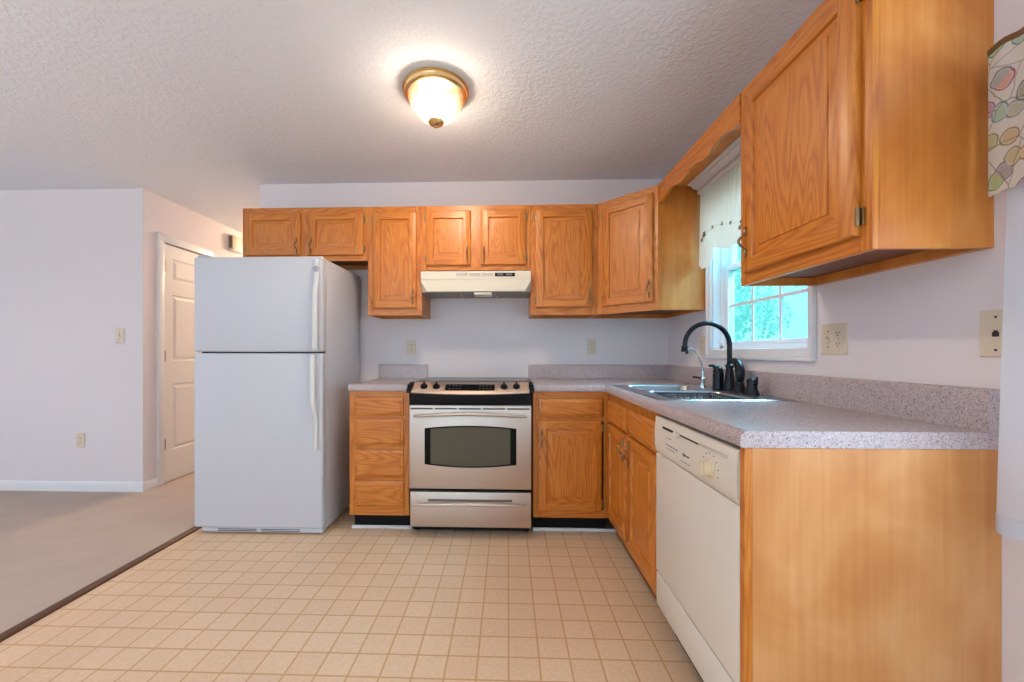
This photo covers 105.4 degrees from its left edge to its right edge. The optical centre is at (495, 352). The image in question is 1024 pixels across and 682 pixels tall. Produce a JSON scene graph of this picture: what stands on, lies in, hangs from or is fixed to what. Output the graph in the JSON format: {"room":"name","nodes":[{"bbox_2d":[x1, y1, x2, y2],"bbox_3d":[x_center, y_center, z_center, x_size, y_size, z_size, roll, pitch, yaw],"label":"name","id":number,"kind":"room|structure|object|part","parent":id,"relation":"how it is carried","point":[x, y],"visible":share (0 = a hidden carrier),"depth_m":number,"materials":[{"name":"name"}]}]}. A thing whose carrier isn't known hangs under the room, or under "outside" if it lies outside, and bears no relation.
{"room":"kitchen","nodes":[
{"label":"kitchen","id":0,"kind":"room"},
{"bbox_2d":[0,471,194,632],"bbox_3d":[-4.337,1.170,1.714,4.744,0.056,10.200,0,0,2],"label":"floor","id":1,"kind":"structure","parent":0,"point":[54,545],"depth_m":2.45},
{"bbox_2d":[0,526,201,641],"bbox_3d":[-2.039,1.141,-0.172,0.044,0.014,6.580,0,0,2],"label":"trim","id":2,"kind":"structure","parent":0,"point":[40,615],"depth_m":1.88,"materials":[{"name":"brown wood"}]},
{"bbox_2d":[0,179,667,481],"bbox_3d":[-2.602,-0.102,4.959,8.000,2.500,3.600,0,0,2],"label":"wall","id":3,"kind":"structure","parent":0,"point":[78,266],"depth_m":3.22,"materials":[{"name":"white paint"}]},
{"bbox_2d":[0,480,143,491],"bbox_3d":[-4.772,1.102,3.263,3.772,0.080,0.012,0,0,2],"label":"baseboard","id":4,"kind":"structure","parent":3,"relation":"attached to","point":[5,485],"depth_m":3.22,"materials":[{"name":"white wood"}]},
{"bbox_2d":[76,433,84,447],"bbox_3d":[-3.429,0.723,3.221,0.072,0.120,0.007,0,0,2],"label":"power outlet","id":5,"kind":"object","parent":3,"relation":"attached to","point":[80,437],"visible":1,"depth_m":3.22,"materials":[{"name":"beige plastic"}]},
{"bbox_2d":[116,328,123,342],"bbox_3d":[-3.091,-0.142,3.206,0.072,0.120,0.016,0,0,2],"label":"light switch","id":6,"kind":"object","parent":3,"relation":"attached to","point":[119,331],"visible":1,"depth_m":3.21,"materials":[{"name":"beige plastic"}]},
{"bbox_2d":[144,477,157,491],"bbox_3d":[-2.891,1.102,3.269,0.012,0.080,0.123,0,0,2],"label":"baseboard","id":7,"kind":"structure","parent":3,"relation":"attached to","point":[152,483],"depth_m":3.26,"materials":[{"name":"white wood"}]},
{"bbox_2d":[156,233,213,485],"bbox_3d":[-2.866,0.057,3.643,0.107,2.170,0.626,0,0,2],"label":"door","id":8,"kind":"structure","parent":3,"relation":"in","point":[175,267],"depth_m":3.51,"materials":[{"name":"white wood"}]},
{"bbox_2d":[228,235,242,253],"bbox_3d":[-2.826,-1.185,4.271,0.074,0.165,0.190,0,0,2],"label":"door chime","id":9,"kind":"object","parent":3,"relation":"attached to","point":[235,243],"visible":0.89,"depth_m":4.22,"materials":[{"name":"beige plastic"}]},
{"bbox_2d":[229,236,231,247],"bbox_3d":[-2.842,-1.190,4.185,0.034,0.127,0.001,0,0,2],"label":"grille","id":10,"kind":"object","parent":9,"relation":"attached to","point":[230,237],"depth_m":4.18,"materials":[{"name":"brown"}]},
{"bbox_2d":[243,207,367,269],"bbox_3d":[-1.370,-0.855,2.938,0.919,0.385,0.359,0,0,2],"label":"upper cabinet","id":11,"kind":"object","parent":3,"relation":"attached to","point":[339,235],"visible":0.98,"depth_m":2.80,"materials":[{"name":"brown wood"}]},
{"bbox_3d":[-1.602,-0.853,2.810,0.400,0.307,0.019,0,0,2],"label":"door","id":12,"kind":"part","parent":11,"relation":"part of","materials":[{"name":"brown wood"}]},
{"bbox_3d":[-1.143,-0.852,2.795,0.396,0.307,0.019,0,0,2],"label":"door","id":13,"kind":"part","parent":11,"relation":"part of","materials":[{"name":"brown wood"}]},
{"bbox_2d":[368,206,429,318],"bbox_3d":[-0.715,-0.657,2.916,0.389,0.779,0.359,0,0,2],"label":"upper cabinet","id":14,"kind":"object","parent":3,"relation":"attached to","point":[394,233],"visible":0.98,"depth_m":2.78,"materials":[{"name":"brown wood"}]},
{"bbox_3d":[-0.719,-0.660,2.781,0.311,0.685,0.019,0,0,2],"label":"door","id":15,"kind":"part","parent":14,"relation":"part of","materials":[{"name":"brown wood"}]},
{"bbox_2d":[379,364,427,377],"bbox_3d":[-0.730,0.146,3.087,0.388,0.108,0.019,0,0,2],"label":"backsplash","id":16,"kind":"structure","parent":3,"relation":"attached to","point":[385,370],"depth_m":3.08,"materials":[{"name":"grey laminate"}]},
{"bbox_2d":[407,340,415,354],"bbox_3d":[-0.667,-0.042,3.091,0.072,0.120,0.007,0,0,2],"label":"power outlet","id":17,"kind":"object","parent":3,"relation":"attached to","point":[411,344],"visible":1,"depth_m":3.09,"materials":[{"name":"beige plastic"}]},
{"bbox_2d":[421,271,530,298],"bbox_3d":[-0.134,-0.486,2.898,0.770,0.170,0.357,0,0,2],"label":"range hood","id":18,"kind":"object","parent":3,"relation":"attached to","point":[435,284],"visible":1,"depth_m":2.73,"materials":[{"name":"beige metal"}]},
{"bbox_2d":[456,273,467,275],"bbox_3d":[-0.235,-0.547,2.728,0.081,0.022,0.001,0,0,2],"label":"vent grille","id":19,"kind":"object","parent":18,"relation":"attached to","point":[457,274],"depth_m":2.73,"materials":[{"name":"beige metal"}]},
{"bbox_2d":[469,273,480,275],"bbox_3d":[-0.144,-0.547,2.725,0.081,0.022,0.001,0,0,2],"label":"vent grille","id":20,"kind":"object","parent":18,"relation":"attached to","point":[470,274],"depth_m":2.72,"materials":[{"name":"beige metal"}]},
{"bbox_2d":[482,273,493,275],"bbox_3d":[-0.054,-0.547,2.722,0.081,0.022,0.001,0,0,2],"label":"vent grille","id":21,"kind":"object","parent":18,"relation":"attached to","point":[483,274],"depth_m":2.72,"materials":[{"name":"beige metal"}]},
{"bbox_3d":[0.066,-0.545,2.717,0.140,0.025,0.002,0,0,2],"label":"switch panel","id":22,"kind":"part","parent":18,"relation":"part of","materials":[{"name":"black plastic"}]},
{"bbox_2d":[422,205,530,270],"bbox_3d":[-0.134,-0.817,2.897,0.773,0.460,0.359,0,0,2],"label":"upper cabinet","id":23,"kind":"object","parent":3,"relation":"attached to","point":[480,237],"visible":0.98,"depth_m":2.76,"materials":[{"name":"brown wood"}]},
{"bbox_3d":[-0.333,-0.814,2.769,0.317,0.387,0.019,0,0,2],"label":"door","id":24,"kind":"part","parent":23,"relation":"part of","materials":[{"name":"brown wood"}]},
{"bbox_3d":[0.054,-0.816,2.756,0.316,0.389,0.019,0,0,2],"label":"door","id":25,"kind":"part","parent":23,"relation":"part of","materials":[{"name":"brown wood"}]},
{"bbox_2d":[528,204,596,318],"bbox_3d":[0.487,-0.657,2.877,0.467,0.779,0.359,0,0,2],"label":"upper cabinet","id":26,"kind":"object","parent":3,"relation":"attached to","point":[563,270],"visible":0.98,"depth_m":2.74,"materials":[{"name":"brown wood"}]},
{"bbox_3d":[0.482,-0.663,2.742,0.394,0.687,0.019,0,0,2],"label":"door","id":27,"kind":"part","parent":26,"relation":"part of","materials":[{"name":"brown wood"}]},
{"bbox_2d":[587,339,595,353],"bbox_3d":[0.751,-0.050,3.044,0.072,0.120,0.007,0,0,2],"label":"power outlet","id":28,"kind":"object","parent":3,"relation":"attached to","point":[591,343],"visible":1,"depth_m":3.04,"materials":[{"name":"beige plastic"}]},
{"bbox_2d":[528,365,745,385],"bbox_3d":[0.781,0.146,2.537,1.079,0.108,1.019,0,0,2],"label":"backsplash","id":29,"kind":"structure","parent":3,"relation":"attached to","point":[673,372],"depth_m":3.02,"materials":[{"name":"grey laminate"}]},
{"bbox_2d":[0,505,702,681],"bbox_3d":[-0.397,1.173,-0.216,3.256,0.050,6.600,0,0,2],"label":"floor","id":30,"kind":"structure","parent":0,"point":[341,603],"depth_m":1.71,"materials":[{"name":"beige tile"}]},
{"bbox_2d":[195,255,359,532],"bbox_3d":[-1.490,0.264,2.752,0.830,1.768,0.679,0,0,2],"label":"refrigerator","id":31,"kind":"object","parent":30,"relation":"on","point":[277,338],"visible":0.98,"depth_m":2.46,"materials":[{"name":"white metal"}]},
{"bbox_3d":[-1.499,0.554,2.486,0.830,1.104,0.054,0,0,2],"label":"fridge door","id":32,"kind":"part","parent":31,"relation":"part of","materials":[{"name":"white metal"}]},
{"bbox_3d":[-1.499,-0.307,2.486,0.830,0.602,0.054,0,0,2],"label":"freezer door","id":33,"kind":"part","parent":31,"relation":"part of","materials":[{"name":"white metal"}]},
{"bbox_3d":[-1.128,0.306,2.423,0.032,0.593,0.046,0,0,2],"label":"handle","id":34,"kind":"part","parent":31,"relation":"part of","materials":[{"name":"white plastic"}]},
{"bbox_3d":[-1.118,-0.299,2.425,0.028,0.575,0.042,0,0,2],"label":"handle","id":35,"kind":"part","parent":31,"relation":"part of","materials":[{"name":"white plastic"}]},
{"bbox_2d":[350,391,411,524],"bbox_3d":[-0.731,0.696,2.779,0.385,0.904,0.624,0,0,2],"label":"base cabinet","id":36,"kind":"object","parent":30,"relation":"on","point":[380,491],"visible":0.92,"depth_m":2.47,"materials":[{"name":"brown wood"}]},
{"bbox_3d":[-0.741,0.341,2.477,0.314,0.116,0.019,0,0,2],"label":"drawer","id":37,"kind":"part","parent":36,"relation":"part of","materials":[{"name":"brown wood"}]},
{"bbox_3d":[-0.741,0.505,2.477,0.314,0.171,0.019,0,0,2],"label":"drawer","id":38,"kind":"part","parent":36,"relation":"part of","materials":[{"name":"brown wood"}]},
{"bbox_3d":[-0.741,0.706,2.477,0.314,0.175,0.019,0,0,2],"label":"drawer","id":39,"kind":"part","parent":36,"relation":"part of","materials":[{"name":"brown wood"}]},
{"bbox_3d":[-0.741,0.899,2.477,0.314,0.173,0.019,0,0,2],"label":"drawer","id":40,"kind":"part","parent":36,"relation":"part of","materials":[{"name":"brown wood"}]},
{"bbox_2d":[348,364,427,390],"bbox_3d":[-0.740,0.167,2.779,0.388,0.150,0.635,0,0,2],"label":"countertop","id":41,"kind":"structure","parent":36,"relation":"on","point":[392,377],"depth_m":3.04,"materials":[{"name":"grey laminate"}]},
{"bbox_2d":[352,525,411,528],"bbox_3d":[-0.743,1.138,2.552,0.396,0.020,0.014,0,0,2],"label":"trim","id":42,"kind":"structure","parent":30,"relation":"on","point":[353,526],"depth_m":2.55,"materials":[{"name":"white wood"}]},
{"bbox_2d":[406,377,533,530],"bbox_3d":[-0.148,0.663,2.707,0.791,0.969,0.689,0,0,2],"label":"range","id":43,"kind":"object","parent":30,"relation":"on","point":[470,437],"visible":1,"depth_m":2.41,"materials":[{"name":"silver metal"}]},
{"bbox_3d":[-0.452,0.202,2.457,0.045,0.047,0.049,0,0,39],"label":"knob","id":44,"kind":"part","parent":43,"relation":"part of","materials":[{"name":"black plastic"}]},
{"bbox_3d":[-0.373,0.203,2.451,0.045,0.047,0.049,0,0,39],"label":"knob","id":45,"kind":"part","parent":43,"relation":"part of","materials":[{"name":"black plastic"}]},
{"bbox_3d":[-0.158,0.932,2.391,0.707,0.035,0.052,0,0,2],"label":"handle","id":46,"kind":"part","parent":43,"relation":"part of","materials":[{"name":"silver metal"}]},
{"bbox_3d":[-0.157,0.585,2.430,0.757,0.518,0.032,0,0,2],"label":"oven door","id":47,"kind":"part","parent":43,"relation":"part of","materials":[{"name":"silver metal"}]},
{"bbox_3d":[-0.158,0.383,2.389,0.707,0.039,0.052,0,0,2],"label":"handle","id":48,"kind":"part","parent":43,"relation":"part of","materials":[{"name":"silver metal"}]},
{"bbox_3d":[-0.156,0.223,2.451,0.731,0.069,0.130,0,0,2],"label":"control panel","id":49,"kind":"part","parent":43,"relation":"part of","materials":[{"name":"silver metal"}]},
{"bbox_3d":[-0.155,0.973,2.431,0.751,0.218,0.030,0,0,2],"label":"storage drawer","id":50,"kind":"part","parent":43,"relation":"part of","materials":[{"name":"silver metal"}]},
{"bbox_2d":[414,377,531,381],"bbox_3d":[-0.145,0.217,2.784,0.787,0.052,0.534,0,0,2],"label":"cooktop","id":51,"kind":"object","parent":43,"relation":"in","point":[429,379],"depth_m":2.79,"materials":[{"name":"black glass"}]},
{"bbox_3d":[0.052,0.203,2.437,0.045,0.047,0.049,0,0,39],"label":"knob","id":52,"kind":"part","parent":43,"relation":"part of","materials":[{"name":"black plastic"}]},
{"bbox_3d":[0.130,0.202,2.437,0.045,0.047,0.049,0,0,39],"label":"knob","id":53,"kind":"part","parent":43,"relation":"part of","materials":[{"name":"black plastic"}]},
{"bbox_2d":[531,392,607,527],"bbox_3d":[0.480,0.696,2.722,0.471,0.904,0.659,0,0,2],"label":"base cabinet","id":54,"kind":"object","parent":30,"relation":"on","point":[569,429],"visible":0.93,"depth_m":2.43,"materials":[{"name":"brown wood"}]},
{"bbox_3d":[0.287,0.533,2.418,0.015,0.118,0.038,0,0,2],"label":"handle","id":55,"kind":"part","parent":54,"relation":"part of","materials":[{"name":"gold metal"}]},
{"bbox_3d":[0.464,0.706,2.438,0.396,0.565,0.019,0,0,2],"label":"door","id":56,"kind":"part","parent":54,"relation":"part of","materials":[{"name":"brown wood"}]},
{"bbox_3d":[0.469,0.344,2.437,0.397,0.115,0.019,0,0,2],"label":"drawer","id":57,"kind":"part","parent":54,"relation":"part of","materials":[{"name":"brown wood"}]},
{"bbox_2d":[533,527,615,531],"bbox_3d":[0.513,1.138,2.511,0.542,0.020,0.014,0,0,2],"label":"trim","id":58,"kind":"structure","parent":30,"relation":"on","point":[534,528],"depth_m":2.50,"materials":[{"name":"white"}]},
{"bbox_2d":[607,394,660,596],"bbox_3d":[0.959,0.696,2.007,0.639,0.904,0.844,0,0,2],"label":"base cabinet","id":59,"kind":"object","parent":30,"relation":"on","point":[631,450],"visible":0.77,"depth_m":1.90,"materials":[{"name":"brown wood"}]},
{"bbox_3d":[0.691,0.354,2.228,0.019,0.127,0.376,0,0,2],"label":"false drawer","id":60,"kind":"part","parent":59,"relation":"part of","materials":[{"name":"brown wood"}]},
{"bbox_3d":[0.691,0.707,2.223,0.019,0.553,0.364,0,0,2],"label":"door","id":61,"kind":"part","parent":59,"relation":"part of","materials":[{"name":"brown wood"}]},
{"bbox_3d":[0.660,0.513,2.063,0.038,0.118,0.015,0,0,2],"label":"handle","id":62,"kind":"part","parent":59,"relation":"part of","materials":[{"name":"gold metal"}]},
{"bbox_3d":[0.657,0.513,1.971,0.038,0.118,0.015,0,0,2],"label":"handle","id":63,"kind":"part","parent":59,"relation":"part of","materials":[{"name":"gold metal"}]},
{"bbox_3d":[0.678,0.355,1.816,0.019,0.126,0.370,0,0,2],"label":"false drawer","id":64,"kind":"part","parent":59,"relation":"part of","materials":[{"name":"brown wood"}]},
{"bbox_3d":[0.677,0.708,1.801,0.019,0.555,0.384,0,0,2],"label":"door","id":65,"kind":"part","parent":59,"relation":"part of","materials":[{"name":"brown wood"}]},
{"bbox_2d":[528,365,999,449],"bbox_3d":[0.764,0.167,2.020,1.079,0.150,2.055,0,0,2],"label":"countertop","id":66,"kind":"structure","parent":59,"relation":"on","point":[827,412],"depth_m":1.22,"materials":[{"name":"grey laminate"}]},
{"bbox_2d":[685,347,707,386],"bbox_3d":[1.165,0.082,2.269,0.132,0.228,0.048,0,0,2],"label":"tap","id":67,"kind":"object","parent":66,"relation":"on","point":[703,379],"visible":0.87,"depth_m":2.26,"materials":[{"name":"silver metal"}]},
{"bbox_3d":[1.158,0.057,2.262,0.112,0.178,0.012,0,0,-7],"label":"spout","id":68,"kind":"part","parent":67,"relation":"part of","materials":[{"name":"silver metal"}]},
{"bbox_2d":[612,385,796,400],"bbox_3d":[0.984,0.284,2.004,0.570,0.175,0.762,0,0,2],"label":"sink","id":69,"kind":"object","parent":66,"relation":"in","point":[646,390],"visible":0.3,"depth_m":1.99,"materials":[{"name":"grey metal"}]},
{"bbox_2d":[653,392,743,398],"bbox_3d":[0.943,0.283,1.827,0.301,0.166,0.279,0,0,2],"label":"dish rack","id":70,"kind":"object","parent":69,"relation":"in","point":[657,393],"visible":0.16,"depth_m":1.95,"materials":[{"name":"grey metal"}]},
{"bbox_2d":[708,364,723,389],"bbox_3d":[1.193,0.128,2.106,0.078,0.135,0.060,0,0,2],"label":"soap dispenser","id":71,"kind":"object","parent":69,"relation":"on","point":[718,372],"visible":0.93,"depth_m":2.08,"materials":[{"name":"black plastic"}]},
{"bbox_2d":[730,358,745,392],"bbox_3d":[1.196,0.110,1.930,0.062,0.172,0.104,0,0,2],"label":"sprayer","id":72,"kind":"object","parent":69,"relation":"on","point":[739,368],"visible":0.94,"depth_m":1.90,"materials":[{"name":"black plastic"}]},
{"bbox_2d":[744,377,759,395],"bbox_3d":[1.193,0.153,1.815,0.063,0.086,0.063,0,0,-43],"label":"soap dispenser","id":73,"kind":"object","parent":69,"relation":"on","point":[751,383],"visible":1,"depth_m":1.80,"materials":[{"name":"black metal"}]},
{"bbox_3d":[1.193,0.134,1.792,0.020,0.050,0.027,0,0,2],"label":"lever","id":74,"kind":"part","parent":73,"relation":"part of","materials":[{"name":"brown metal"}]},
{"bbox_2d":[681,321,734,390],"bbox_3d":[1.109,0.015,2.036,0.283,0.362,0.060,0,0,2],"label":"faucet","id":75,"kind":"object","parent":66,"relation":"on","point":[729,380],"visible":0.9,"depth_m":2.02,"materials":[{"name":"black metal"}]},
{"bbox_3d":[1.102,-0.050,2.031,0.260,0.232,0.026,0,0,0],"label":"spout","id":76,"kind":"part","parent":75,"relation":"part of","materials":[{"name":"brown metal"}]},
{"bbox_2d":[616,531,656,598],"bbox_3d":[0.754,1.125,1.755,0.012,0.044,1.474,0,0,2],"label":"trim","id":77,"kind":"structure","parent":30,"relation":"on","point":[616,531],"depth_m":2.06,"materials":[{"name":"brown wood"}]},
{"bbox_2d":[655,415,739,681],"bbox_3d":[0.920,0.701,1.296,0.620,0.892,0.571,0,0,2],"label":"dishwasher","id":78,"kind":"object","parent":30,"relation":"on","point":[698,472],"visible":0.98,"depth_m":1.22,"materials":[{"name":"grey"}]},
{"bbox_3d":[0.660,0.952,1.305,0.028,0.132,0.571,0,0,2],"label":"panel","id":79,"kind":"part","parent":78,"relation":"part of","materials":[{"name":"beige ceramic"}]},
{"bbox_3d":[0.657,0.328,1.305,0.033,0.145,0.571,0,0,2],"label":"control panel","id":80,"kind":"part","parent":78,"relation":"part of","materials":[{"name":"white plastic"}]},
{"bbox_3d":[0.621,0.344,1.157,0.031,0.058,0.058,0,0,2],"label":"cycle knob","id":81,"kind":"part","parent":78,"relation":"part of","materials":[{"name":"beige plastic"}]},
{"bbox_2d":[740,447,1001,681],"bbox_3d":[0.954,0.696,0.998,0.633,0.904,0.020,0,0,2],"label":"end panel","id":82,"kind":"object","parent":30,"relation":"on","point":[857,565],"visible":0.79,"depth_m":0.99,"materials":[{"name":"brown wood"}]},
{"bbox_2d":[0,0,823,232],"bbox_3d":[-2.698,-1.392,1.710,8.220,0.080,10.500,0,0,2],"label":"ceiling","id":83,"kind":"structure","parent":0,"point":[196,105],"depth_m":1.97,"materials":[{"name":"white paint"}]},
{"bbox_2d":[402,67,468,127],"bbox_3d":[-0.305,-1.253,2.002,0.336,0.198,0.336,0,0,2],"label":"ceiling light","id":84,"kind":"object","parent":83,"relation":"attached to","point":[431,90],"visible":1,"depth_m":1.97,"materials":[{"name":"gold metal"}]},
{"bbox_3d":[-0.355,-1.256,2.013,0.071,0.056,0.056,0,0,2],"label":"bulb","id":85,"kind":"part","parent":84,"relation":"part of","materials":[{"name":"white glass"}]},
{"bbox_3d":[-0.254,-1.256,2.009,0.071,0.056,0.056,0,0,2],"label":"bulb","id":86,"kind":"part","parent":84,"relation":"part of","materials":[{"name":"white glass"}]},
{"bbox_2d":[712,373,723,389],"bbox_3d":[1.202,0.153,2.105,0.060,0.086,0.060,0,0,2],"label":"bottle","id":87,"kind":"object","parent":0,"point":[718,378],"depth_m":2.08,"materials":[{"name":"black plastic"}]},
{"bbox_2d":[668,0,1023,681],"bbox_3d":[1.292,-0.102,-0.211,0.120,2.500,6.720,0,0,2],"label":"wall","id":88,"kind":"structure","parent":0,"point":[918,323],"depth_m":1.15,"materials":[{"name":"white paint"}]},
{"bbox_2d":[589,185,704,318],"bbox_3d":[1.022,-0.657,2.732,0.609,0.779,0.615,0,0,2],"label":"upper cabinet","id":89,"kind":"object","parent":88,"relation":"attached to","point":[648,266],"visible":0.98,"depth_m":2.46,"materials":[{"name":"brown wood"}]},
{"bbox_3d":[0.864,-0.661,2.573,0.019,0.683,0.358,0,0,-43],"label":"door","id":90,"kind":"part","parent":89,"relation":"part of","materials":[{"name":"brown wood"}]},
{"bbox_3d":[0.872,-0.657,2.594,0.019,0.779,0.466,0,0,-43],"label":"frame","id":91,"kind":"part","parent":89,"relation":"part of","materials":[{"name":"brown wood"}]},
{"bbox_3d":[0.953,-0.403,2.441,0.038,0.118,0.015,0,0,-43],"label":"handle","id":92,"kind":"part","parent":89,"relation":"part of","materials":[{"name":"gold metal"}]},
{"bbox_2d":[700,336,704,354],"bbox_3d":[1.315,-0.049,2.477,0.007,0.120,0.072,0,0,2],"label":"power outlet","id":93,"kind":"object","parent":88,"relation":"attached to","point":[702,338],"visible":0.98,"depth_m":2.48,"materials":[{"name":"beige plastic"}]},
{"bbox_2d":[687,135,816,361],"bbox_3d":[1.293,-0.500,1.987,0.252,1.070,0.846,0,0,2],"label":"window","id":94,"kind":"structure","parent":88,"relation":"in","point":[725,261],"depth_m":2.15,"materials":[{"name":"white wood"}]},
{"bbox_2d":[699,161,740,268],"bbox_3d":[1.237,-0.737,1.988,0.039,0.473,0.812,0,0,2],"label":"window valance","id":95,"kind":"object","parent":94,"relation":"hanging from","point":[720,203],"visible":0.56,"depth_m":2.15,"materials":[{"name":"beige fabric"}]},
{"bbox_3d":[1.403,-0.722,1.977,0.032,0.470,0.712,0,0,2],"label":"sash","id":96,"kind":"part","parent":94,"relation":"part of","materials":[{"name":"white"}]},
{"bbox_3d":[1.375,-0.275,1.978,0.032,0.485,0.712,0,0,2],"label":"sash","id":97,"kind":"part","parent":94,"relation":"part of","materials":[{"name":"white"}]},
{"bbox_2d":[821,322,847,354],"bbox_3d":[1.279,-0.052,1.480,0.016,0.120,0.118,0,0,2],"label":"outlet","id":98,"kind":"object","parent":88,"relation":"attached to","point":[834,336],"visible":1,"depth_m":1.47,"materials":[{"name":"beige plastic"}]},
{"bbox_2d":[834,340,841,347],"bbox_3d":[1.280,-0.032,1.457,0.002,0.029,0.033,0,0,2],"label":"receptacle","id":99,"kind":"object","parent":98,"relation":"attached to","point":[837,343],"depth_m":1.46,"materials":[{"name":"grey plastic"}]},
{"bbox_2d":[834,330,841,337],"bbox_3d":[1.280,-0.072,1.457,0.002,0.029,0.033,0,0,2],"label":"receptacle","id":100,"kind":"object","parent":98,"relation":"attached to","point":[837,333],"depth_m":1.46,"materials":[{"name":"grey plastic"}]},
{"bbox_2d":[737,0,993,285],"bbox_3d":[1.103,-0.657,1.284,0.355,0.779,0.568,0,0,2],"label":"upper cabinet","id":101,"kind":"object","parent":88,"relation":"attached to","point":[864,137],"visible":1,"depth_m":1.03,"materials":[{"name":"brown wood"}]},
{"bbox_2d":[658,93,740,201],"bbox_3d":[1.151,-0.987,1.996,0.304,0.121,0.854,0,0,2],"label":"valance board","id":102,"kind":"object","parent":101,"relation":"attached to","point":[726,128],"visible":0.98,"depth_m":1.91,"materials":[{"name":"brown wood"}]},
{"bbox_3d":[1.159,-1.041,1.995,0.286,0.012,0.854,0,0,2],"label":"panel","id":103,"kind":"part","parent":102,"relation":"part of","materials":[{"name":"brown wood"}]},
{"bbox_3d":[0.951,-0.428,1.505,0.038,0.118,0.015,0,0,2],"label":"handle","id":104,"kind":"part","parent":101,"relation":"part of","materials":[{"name":"gold metal"}]},
{"bbox_3d":[0.969,-0.657,1.281,0.019,0.693,0.490,0,0,2],"label":"door","id":105,"kind":"part","parent":101,"relation":"part of","materials":[{"name":"brown wood"}]},
{"bbox_3d":[0.989,-0.657,1.287,0.019,0.779,0.568,0,0,2],"label":"frame","id":106,"kind":"part","parent":101,"relation":"part of","materials":[{"name":"brown wood"}]},
{"bbox_2d":[744,371,999,432],"bbox_3d":[1.269,0.146,1.493,0.036,0.108,1.034,0,0,2],"label":"backsplash","id":107,"kind":"structure","parent":88,"relation":"attached to","point":[971,408],"depth_m":1.21,"materials":[{"name":"grey laminate"}]},
{"bbox_2d":[980,309,1002,356],"bbox_3d":[1.267,-0.049,0.987,0.007,0.120,0.072,0,0,2],"label":"phone jack","id":108,"kind":"object","parent":88,"relation":"attached to","point":[991,321],"visible":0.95,"depth_m":0.99,"materials":[{"name":"beige plastic"}]},
{"bbox_2d":[987,27,1023,197],"bbox_3d":[1.194,-0.562,-0.017,0.085,0.364,1.942,0,0,2],"label":"valance","id":109,"kind":"object","parent":88,"relation":"attached to","point":[1006,57],"visible":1,"depth_m":0.91,"materials":[{"name":"fabric"}]},
{"bbox_2d":[995,182,1023,541],"bbox_3d":[1.194,-0.146,-0.009,0.087,1.144,1.886,0,0,2],"label":"sheer curtain","id":110,"kind":"object","parent":109,"relation":"hanging from","point":[1009,515],"visible":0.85,"depth_m":0.90,"materials":[{"name":"white fabric"}]},
{"label":"outside","id":111,"kind":"structure","parent":0,"visible":0},
{"bbox_3d":[21.721,1.773,9.869,39.700,0.050,65.000,0,0,2],"label":"ground","id":112,"kind":"structure","parent":111,"visible":0},
{"bbox_2d":[735,253,750,323],"bbox_3d":[8.320,-2.338,15.848,4.409,8.181,3.502,0,0,2],"label":"leafy tree","id":113,"kind":"object","parent":112,"relation":"on","point":[739,277],"visible":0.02,"depth_m":15.86,"materials":[{"name":"green plant"}]},
{"bbox_2d":[735,246,778,340],"bbox_3d":[6.028,-1.175,11.082,3.405,5.856,3.410,0,0,2],"label":"leafy tree","id":114,"kind":"object","parent":112,"relation":"on","point":[746,317],"visible":0.05,"depth_m":10.16,"materials":[{"name":"green plant"}]},
{"bbox_2d":[735,242,795,334],"bbox_3d":[11.835,-2.818,19.733,5.494,9.140,5.566,0,0,2],"label":"leafy tree","id":115,"kind":"object","parent":112,"relation":"on","point":[757,293],"visible":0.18,"depth_m":18.73,"materials":[{"name":"green plant"}]}
]}

